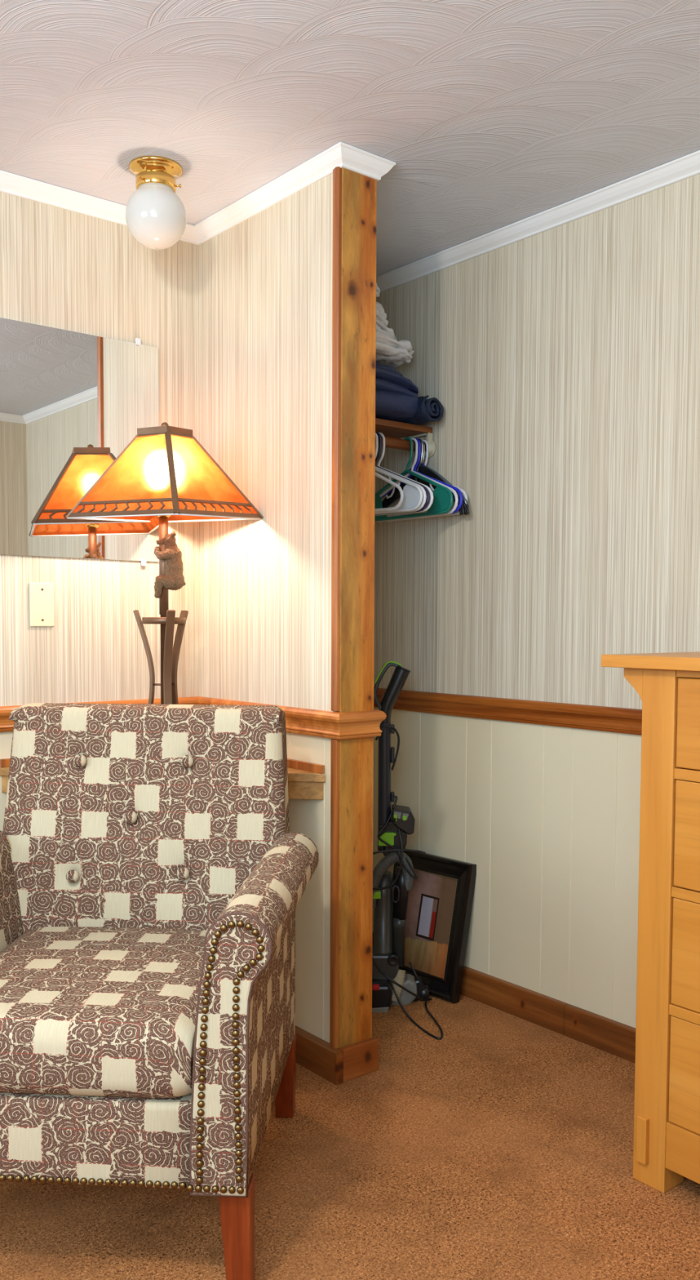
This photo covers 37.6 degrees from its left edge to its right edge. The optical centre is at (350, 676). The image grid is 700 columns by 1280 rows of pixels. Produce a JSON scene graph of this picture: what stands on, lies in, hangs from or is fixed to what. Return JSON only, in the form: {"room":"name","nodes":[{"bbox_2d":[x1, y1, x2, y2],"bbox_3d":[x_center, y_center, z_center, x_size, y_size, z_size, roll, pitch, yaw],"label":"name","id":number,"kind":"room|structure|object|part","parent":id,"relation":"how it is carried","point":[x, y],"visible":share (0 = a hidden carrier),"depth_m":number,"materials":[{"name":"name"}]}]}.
{"room":"bedroom","nodes":[
{"label":"bedroom","id":0,"kind":"room"},
{"bbox_2d":[0,191,199,831],"bbox_3d":[-2.283,-0.089,1.738,4.665,2.370,0.100,-2,4,-39],"label":"wall","id":1,"kind":"structure","parent":0,"point":[60,268],"depth_m":2.92,"materials":[{"name":"paper"}]},
{"bbox_2d":[0,758,10,767],"bbox_3d":[-0.706,0.226,2.973,0.614,0.022,0.012,-2,4,-39],"label":"backsplash","id":2,"kind":"structure","parent":1,"relation":"attached to","point":[5,762],"depth_m":2.78,"materials":[{"name":"brown wood"}]},
{"bbox_2d":[29,582,54,626],"bbox_3d":[-0.849,-0.197,2.836,0.070,0.121,0.007,-2,4,-39],"label":"wall plate","id":3,"kind":"object","parent":1,"relation":"attached to","point":[42,606],"visible":1,"depth_m":2.83,"materials":[{"name":"beige plastic"}]},
{"bbox_2d":[0,317,159,565],"bbox_3d":[-0.931,-0.639,2.740,0.950,0.656,0.010,-2,4,-39],"label":"wall mirror","id":4,"kind":"object","parent":1,"relation":"attached to","point":[71,402],"visible":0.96,"depth_m":2.85,"materials":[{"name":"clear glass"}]},
{"bbox_2d":[0,758,325,799],"bbox_3d":[-0.507,0.274,2.747,0.644,0.092,0.644,-2,4,-39],"label":"countertop","id":5,"kind":"structure","parent":1,"relation":"attached to","point":[306,780],"depth_m":2.71,"materials":[{"name":"brown wood"}]},
{"bbox_2d":[66,422,263,704],"bbox_3d":[-0.501,-0.223,2.829,0.389,0.934,0.388,2,4,30],"label":"table lamp","id":6,"kind":"object","parent":5,"relation":"on","point":[164,472],"visible":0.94,"depth_m":2.75,"materials":[{"name":"brown metal"}]},
{"bbox_3d":[-0.562,-0.531,2.704,0.372,0.231,0.123,2,4,30],"label":"shade panel","id":7,"kind":"part","parent":6,"relation":"part of","materials":[{"name":"orange glass"}]},
{"bbox_3d":[-0.601,-0.546,2.869,0.140,0.229,0.371,2,4,30],"label":"shade panel","id":8,"kind":"part","parent":6,"relation":"part of","materials":[{"name":"orange glass"}]},
{"bbox_3d":[-0.577,0.030,2.843,0.072,0.426,0.022,1,3,6],"label":"leg","id":9,"kind":"part","parent":6,"relation":"part of","materials":[{"name":"brown metal"}]},
{"bbox_2d":[157,515,170,517],"bbox_3d":[-0.509,-0.473,2.809,0.038,0.077,0.038,0,3,0],"label":"socket","id":10,"kind":"object","parent":6,"relation":"attached to","point":[160,516],"depth_m":2.80,"materials":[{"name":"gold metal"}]},
{"bbox_3d":[-0.500,-0.547,2.811,0.389,0.256,0.388,2,4,30],"label":"shade frame","id":11,"kind":"part","parent":6,"relation":"part of","materials":[{"name":"brown metal"}]},
{"bbox_3d":[-0.485,0.034,2.776,0.022,0.426,0.072,-1,3,-24],"label":"leg","id":12,"kind":"part","parent":6,"relation":"part of","materials":[{"name":"brown metal"}]},
{"bbox_3d":[-0.473,0.028,2.889,0.022,0.426,0.072,2,4,36],"label":"leg","id":13,"kind":"part","parent":6,"relation":"part of","materials":[{"name":"brown metal"}]},
{"bbox_3d":[-0.444,-0.554,2.908,0.372,0.216,0.147,2,4,30],"label":"shade panel","id":14,"kind":"part","parent":6,"relation":"part of","materials":[{"name":"orange glass"}]},
{"bbox_3d":[-0.396,-0.534,2.752,0.131,0.234,0.371,2,4,30],"label":"shade panel","id":15,"kind":"part","parent":6,"relation":"part of","materials":[{"name":"orange glass"}]},
{"bbox_2d":[0,696,386,739],"bbox_3d":[-1.982,0.181,1.473,4.782,0.070,0.716,-2,4,-39],"label":"trim","id":16,"kind":"structure","parent":1,"relation":"attached to","point":[321,723],"depth_m":2.71,"materials":[{"name":"brown wood"}]},
{"bbox_2d":[0,141,395,244],"bbox_3d":[-1.968,-1.234,1.396,4.792,0.042,0.726,-2,4,-39],"label":"trim","id":17,"kind":"structure","parent":1,"relation":"attached to","point":[341,154],"depth_m":2.77,"materials":[{"name":"white paint"}]},
{"bbox_2d":[376,149,699,292],"bbox_3d":[-0.993,-1.189,0.651,5.357,0.042,3.131,-2,4,-39],"label":"trim","id":18,"kind":"structure","parent":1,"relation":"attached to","point":[688,166],"depth_m":2.93,"materials":[{"name":"white paint"}]},
{"bbox_2d":[198,173,336,1043],"bbox_3d":[-0.221,-0.145,2.956,0.113,2.370,0.722,-2,4,-39],"label":"wall","id":19,"kind":"structure","parent":0,"point":[265,281],"depth_m":2.81,"materials":[{"name":"paper"}]},
{"bbox_2d":[287,758,324,773],"bbox_3d":[-0.269,0.230,2.934,0.012,0.022,0.626,-2,4,-39],"label":"backsplash","id":20,"kind":"structure","parent":19,"relation":"attached to","point":[295,764],"depth_m":2.74,"materials":[{"name":"brown wood"}]},
{"bbox_2d":[295,1026,343,1085],"bbox_3d":[-2.040,1.070,1.480,4.645,0.086,0.710,-2,4,-39],"label":"baseboard","id":21,"kind":"structure","parent":19,"relation":"attached to","point":[314,1054],"depth_m":2.71,"materials":[{"name":"brown wood"}]},
{"bbox_2d":[329,738,339,1048],"bbox_3d":[-0.042,0.567,2.673,0.014,0.810,0.029,-2,4,-39],"label":"trim","id":22,"kind":"structure","parent":19,"relation":"attached to","point":[335,749],"depth_m":2.67,"materials":[{"name":"brown wood"}]},
{"bbox_2d":[331,166,342,711],"bbox_3d":[-0.037,-0.591,2.610,0.014,1.362,0.029,-2,4,-39],"label":"trim","id":23,"kind":"structure","parent":19,"relation":"attached to","point":[337,171],"depth_m":2.60,"materials":[{"name":"brown wood"}]},
{"bbox_2d":[336,167,377,1048],"bbox_3d":[0.014,-0.112,2.670,0.113,2.335,0.020,-2,4,-39],"label":"trim","id":24,"kind":"structure","parent":19,"relation":"attached to","point":[359,191],"depth_m":2.66,"materials":[{"name":"brown wood"}]},
{"bbox_2d":[339,1036,378,1082],"bbox_3d":[0.024,1.012,2.718,0.122,0.087,0.018,-2,4,-39],"label":"trim","id":25,"kind":"structure","parent":19,"relation":"attached to","point":[361,1058],"depth_m":2.71,"materials":[{"name":"brown wood"}]},
{"bbox_2d":[0,0,699,276],"bbox_3d":[-0.990,-1.243,0.683,5.607,0.060,3.381,-2,4,-39],"label":"ceiling","id":26,"kind":"structure","parent":0,"point":[491,115],"depth_m":2.30,"materials":[{"name":"paint"}]},
{"bbox_2d":[125,155,186,249],"bbox_3d":[-0.503,-1.216,2.670,0.156,0.204,0.156,-2,4,-39],"label":"globe light","id":27,"kind":"object","parent":26,"relation":"attached to","point":[156,217],"visible":1,"depth_m":2.62,"materials":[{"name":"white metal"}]},
{"bbox_2d":[0,994,699,1279],"bbox_3d":[-1.000,1.183,0.814,5.607,0.060,3.381,-2,4,-39],"label":"floor","id":28,"kind":"structure","parent":0,"point":[500,1147],"depth_m":2.17,"materials":[{"name":"brown carpet"}]},
{"bbox_2d":[0,702,319,1279],"bbox_3d":[-0.509,0.583,2.189,0.843,0.995,0.788,0,3,4],"label":"armchair","id":29,"kind":"object","parent":28,"relation":"on","point":[154,877],"visible":1,"depth_m":2.14,"materials":[{"name":"brown fabric"}]},
{"bbox_3d":[-0.853,0.629,2.145,0.164,0.515,0.622,0,3,4],"label":"arm","id":30,"kind":"part","parent":29,"relation":"part of","materials":[{"name":"fabric"}]},
{"bbox_3d":[-0.515,0.811,2.121,0.600,0.157,0.600,0,3,4],"label":"seat rail","id":31,"kind":"part","parent":29,"relation":"part of","materials":[{"name":"fabric"}]},
{"bbox_2d":[0,926,207,1098],"bbox_3d":[-0.516,0.662,2.100,0.516,0.147,0.597,0,3,4],"label":"seat cushion","id":32,"kind":"object","parent":29,"relation":"on","point":[86,1012],"depth_m":1.85,"materials":[{"name":"fabric"}]},
{"bbox_3d":[-0.489,0.368,2.469,0.690,0.595,0.204,0,3,4],"label":"backrest","id":33,"kind":"part","parent":29,"relation":"part of","materials":[{"name":"fabric"}]},
{"bbox_3d":[-0.207,0.659,1.788,0.141,0.500,0.010,0,3,4],"label":"arm panel","id":34,"kind":"part","parent":29,"relation":"part of","materials":[{"name":"fabric"}]},
{"bbox_3d":[-0.202,1.001,1.841,0.059,0.200,0.056,0,3,4],"label":"leg","id":35,"kind":"part","parent":29,"relation":"part of","materials":[{"name":"brown wood"}]},
{"bbox_3d":[-0.175,0.635,2.100,0.164,0.515,0.622,0,3,4],"label":"arm","id":36,"kind":"part","parent":29,"relation":"part of","materials":[{"name":"fabric"}]},
{"bbox_3d":[-0.160,0.966,2.493,0.053,0.200,0.061,0,3,4],"label":"leg","id":37,"kind":"part","parent":29,"relation":"part of","materials":[{"name":"brown wood"}]},
{"bbox_3d":[-0.173,0.643,2.446,0.077,0.460,0.151,0,3,4],"label":"panel","id":38,"kind":"part","parent":29,"relation":"part of","materials":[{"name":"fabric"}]},
{"bbox_2d":[372,661,443,1039],"bbox_3d":[0.121,0.508,3.104,0.289,1.098,0.380,0,3,-3],"label":"vacuum cleaner","id":39,"kind":"object","parent":28,"relation":"on","point":[391,985],"visible":0.91,"depth_m":3.21,"materials":[{"name":"plastic"}]},
{"bbox_2d":[372,871,393,953],"bbox_3d":[0.105,0.748,3.255,0.068,0.257,0.068,-2,4,-39],"label":"canister","id":40,"kind":"object","parent":39,"relation":"on","point":[383,907],"depth_m":3.23,"materials":[{"name":"plastic"}]},
{"bbox_3d":[0.113,0.468,3.176,0.058,0.064,0.011,1,3,9],"label":"power cord","id":41,"kind":"part","parent":39,"relation":"part of","materials":[{"name":"black plastic"}]},
{"bbox_3d":[0.117,0.223,3.196,0.080,0.142,0.015,-1,3,-21],"label":"power cord","id":42,"kind":"part","parent":39,"relation":"part of","materials":[{"name":"black plastic"}]},
{"bbox_3d":[0.116,0.555,3.180,0.090,0.217,0.038,-1,3,-14],"label":"power cord","id":43,"kind":"part","parent":39,"relation":"part of","materials":[{"name":"black plastic"}]},
{"bbox_3d":[0.148,0.501,3.202,0.126,0.256,0.038,0,3,0],"label":"power cord","id":44,"kind":"part","parent":39,"relation":"part of","materials":[{"name":"black plastic"}]},
{"bbox_3d":[0.152,0.546,3.191,0.181,0.025,0.033,0,3,-13],"label":"power cord","id":45,"kind":"part","parent":39,"relation":"part of","materials":[{"name":"black plastic"}]},
{"bbox_3d":[0.170,0.945,3.175,0.199,0.154,0.077,-1,3,-15],"label":"power cord","id":46,"kind":"part","parent":39,"relation":"part of","materials":[{"name":"black plastic"}]},
{"bbox_3d":[0.168,0.997,3.253,0.088,0.098,0.070,0,3,0],"label":"motor","id":47,"kind":"part","parent":39,"relation":"part of","materials":[{"name":"grey plastic"}]},
{"bbox_3d":[0.190,0.977,3.110,0.141,0.119,0.338,0,3,-6],"label":"power cord","id":48,"kind":"part","parent":39,"relation":"part of","materials":[{"name":"black plastic"}]},
{"bbox_2d":[392,848,476,1004],"bbox_3d":[0.249,0.806,3.365,0.108,0.435,0.336,-3,4,-44],"label":"framed picture","id":49,"kind":"object","parent":28,"relation":"on","point":[439,908],"visible":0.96,"depth_m":3.33,"materials":[{"name":"black paint"}]},
{"bbox_2d":[404,869,457,978],"bbox_3d":[0.259,0.807,3.374,0.074,0.410,0.316,-3,4,-44],"label":"print","id":50,"kind":"object","parent":49,"relation":"attached to","point":[431,927],"depth_m":3.35},
{"bbox_3d":[0.255,0.804,3.368,0.060,0.317,0.214,-2,4,-39],"label":"bead trim","id":51,"kind":"part","parent":49,"relation":"part of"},
{"bbox_2d":[601,651,699,1193],"bbox_3d":[1.085,0.534,1.984,0.523,1.130,1.092,-2,4,-39],"label":"dresser","id":52,"kind":"object","parent":28,"relation":"on","point":[667,1146],"visible":1,"depth_m":2.14,"materials":[{"name":"brown wood"}]},
{"bbox_3d":[0.666,0.534,2.187,0.075,1.103,0.078,-2,4,-39],"label":"post","id":53,"kind":"part","parent":52,"relation":"part of","materials":[{"name":"brown wood"}]},
{"bbox_3d":[0.915,0.837,1.863,0.020,0.227,0.760,-2,4,-39],"label":"drawer","id":54,"kind":"part","parent":52,"relation":"part of","materials":[{"name":"brown wood"}]},
{"bbox_3d":[0.924,0.711,1.863,0.046,0.022,0.764,-2,4,-39],"label":"rail","id":55,"kind":"part","parent":52,"relation":"part of","materials":[{"name":"brown wood"}]},
{"bbox_3d":[0.916,0.587,1.849,0.020,0.224,0.760,-2,4,-39],"label":"drawer","id":56,"kind":"part","parent":52,"relation":"part of","materials":[{"name":"brown wood"}]},
{"bbox_3d":[0.925,0.463,1.849,0.046,0.021,0.764,-2,4,-39],"label":"rail","id":57,"kind":"part","parent":52,"relation":"part of","materials":[{"name":"brown wood"}]},
{"bbox_3d":[0.926,0.216,1.836,0.046,0.022,0.764,-2,4,-39],"label":"rail","id":58,"kind":"part","parent":52,"relation":"part of","materials":[{"name":"brown wood"}]},
{"bbox_3d":[0.917,0.340,1.836,0.020,0.222,0.760,-2,4,-39],"label":"drawer","id":59,"kind":"part","parent":52,"relation":"part of","materials":[{"name":"brown wood"}]},
{"bbox_3d":[0.927,0.010,1.825,0.046,0.015,0.764,-2,4,-39],"label":"rail","id":60,"kind":"part","parent":52,"relation":"part of","materials":[{"name":"brown wood"}]},
{"bbox_3d":[0.918,0.112,1.824,0.020,0.184,0.760,-2,4,-39],"label":"drawer","id":61,"kind":"part","parent":52,"relation":"part of","materials":[{"name":"brown wood"}]},
{"bbox_2d":[373,173,699,1028],"bbox_3d":[1.118,-0.111,2.434,0.100,2.370,3.321,-2,4,-39],"label":"wall","id":62,"kind":"structure","parent":0,"point":[562,362],"depth_m":3.00,"materials":[{"name":"paper"}]},
{"bbox_2d":[372,933,568,1035],"bbox_3d":[0.350,0.979,3.333,0.019,0.089,0.878,-2,4,-39],"label":"baseboard","id":63,"kind":"structure","parent":62,"relation":"attached to","point":[545,1011],"depth_m":3.13,"materials":[{"name":"brown wood"}]},
{"bbox_2d":[564,1004,635,1063],"bbox_3d":[-0.725,1.131,0.435,5.357,0.089,2.252,-2,4,-39],"label":"baseboard","id":64,"kind":"structure","parent":62,"relation":"attached to","point":[610,1036],"depth_m":2.89,"materials":[{"name":"brown wood"}]},
{"bbox_3d":[-0.175,-0.173,3.462,0.639,2.370,0.090,-2,4,-39],"label":"wall","id":65,"kind":"structure","parent":0,"visible":0},
{"bbox_2d":[375,417,432,501],"bbox_3d":[-0.050,-0.679,3.284,0.597,0.260,0.297,-2,4,-39],"label":"closet shelf","id":66,"kind":"object","parent":65,"relation":"attached to","point":[392,428],"visible":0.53,"depth_m":3.34,"materials":[{"name":"brown wood"}]},
{"bbox_2d":[377,435,436,457],"bbox_3d":[0.030,-0.738,3.183,0.598,0.060,0.060,-2,4,-39],"label":"closet rod","id":67,"kind":"object","parent":66,"relation":"attached to","point":[392,442],"visible":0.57,"depth_m":3.28,"materials":[{"name":"brown wood"}]},
{"bbox_2d":[374,471,404,511],"bbox_3d":[0.020,-0.634,3.181,0.360,0.259,0.011,3,4,39],"label":"clothes hanger","id":68,"kind":"object","parent":67,"relation":"hanging from","point":[391,508],"visible":0.16,"depth_m":3.10,"materials":[{"name":"white plastic"}]},
{"bbox_2d":[374,466,422,513],"bbox_3d":[0.055,-0.635,3.209,0.420,0.259,0.011,3,4,39],"label":"clothes hanger","id":69,"kind":"object","parent":67,"relation":"hanging from","point":[390,475],"visible":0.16,"depth_m":3.12,"materials":[{"name":"white plastic"}]},
{"bbox_2d":[374,432,426,514],"bbox_3d":[0.066,-0.635,3.219,0.420,0.259,0.011,3,4,39],"label":"clothes hanger","id":70,"kind":"object","parent":67,"relation":"hanging from","point":[411,495],"visible":0.3,"depth_m":3.13,"materials":[{"name":"white plastic"}]},
{"bbox_2d":[374,431,430,515],"bbox_3d":[0.077,-0.636,3.228,0.420,0.259,0.011,3,4,39],"label":"clothes hanger","id":71,"kind":"object","parent":67,"relation":"hanging from","point":[428,494],"visible":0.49,"depth_m":3.17,"materials":[{"name":"plastic"}]},
{"bbox_2d":[374,432,433,515],"bbox_3d":[0.089,-0.636,3.237,0.420,0.259,0.011,3,4,39],"label":"clothes hanger","id":72,"kind":"object","parent":67,"relation":"hanging from","point":[431,500],"visible":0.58,"depth_m":3.18,"materials":[{"name":"white plastic"}]},
{"bbox_2d":[374,436,453,521],"bbox_3d":[0.183,-0.640,3.314,0.010,0.259,0.420,-2,4,-39],"label":"clothes hanger","id":73,"kind":"object","parent":67,"relation":"hanging from","point":[443,499],"visible":0.7,"depth_m":3.23,"materials":[{"name":"teal plastic"}]},
{"bbox_2d":[377,437,458,522],"bbox_3d":[0.200,-0.641,3.328,0.010,0.259,0.420,-2,4,-39],"label":"clothes hanger","id":74,"kind":"object","parent":67,"relation":"hanging from","point":[407,474],"visible":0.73,"depth_m":3.30,"materials":[{"name":"white plastic"}]},
{"bbox_2d":[381,438,463,513],"bbox_3d":[0.210,-0.643,3.336,0.010,0.256,0.434,-2,4,-39],"label":"clothes hanger","id":75,"kind":"object","parent":67,"relation":"hanging from","point":[455,488],"visible":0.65,"depth_m":3.26,"materials":[{"name":"blue plastic"}]},
{"bbox_2d":[382,438,465,515],"bbox_3d":[0.222,-0.640,3.340,0.009,0.262,0.420,-2,4,-39],"label":"clothes hanger","id":76,"kind":"object","parent":67,"relation":"hanging from","point":[386,502],"visible":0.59,"depth_m":3.32,"materials":[{"name":"plastic"}]},
{"bbox_2d":[386,439,468,521],"bbox_3d":[0.237,-0.644,3.358,0.012,0.256,0.410,-2,4,-39],"label":"clothes hanger","id":77,"kind":"object","parent":67,"relation":"hanging from","point":[463,491],"visible":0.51,"depth_m":3.33,"materials":[{"name":"white plastic"}]},
{"bbox_2d":[386,441,470,515],"bbox_3d":[0.230,-0.638,3.347,0.009,0.257,0.440,-2,4,-39],"label":"clothes hanger","id":78,"kind":"object","parent":67,"relation":"hanging from","point":[464,500],"visible":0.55,"depth_m":3.25,"materials":[{"name":"plastic"}]},
{"bbox_2d":[423,440,436,457],"bbox_3d":[0.251,-0.746,3.364,0.027,0.060,0.060,-2,4,-39],"label":"socket","id":79,"kind":"object","parent":67,"relation":"attached to","point":[432,446],"depth_m":3.35,"materials":[{"name":"white plastic"}]},
{"bbox_2d":[375,362,444,424],"bbox_3d":[0.028,-0.899,3.262,0.461,0.186,0.352,-2,4,-39],"label":"comforter","id":80,"kind":"object","parent":66,"relation":"on","point":[397,398],"visible":0.34,"depth_m":3.21,"materials":[{"name":"blue fabric"}]},
{"bbox_2d":[376,283,414,368],"bbox_3d":[-0.002,-1.144,3.214,0.418,0.312,0.250,-2,4,-39],"label":"pile","id":81,"kind":"object","parent":80,"relation":"on","point":[390,352],"visible":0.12,"depth_m":3.20,"materials":[{"name":"fabric"}]},
{"bbox_3d":[0.024,0.044,-0.536,5.357,2.370,0.100,-2,4,-39],"label":"wall","id":82,"kind":"structure","parent":0,"visible":0},
{"bbox_2d":[373,688,642,735],"bbox_3d":[-1.000,0.226,0.727,5.357,0.070,3.131,-2,4,-39],"label":"trim","id":83,"kind":"structure","parent":82,"relation":"attached to","point":[603,718],"depth_m":3.07,"materials":[{"name":"brown wood"}]}
]}

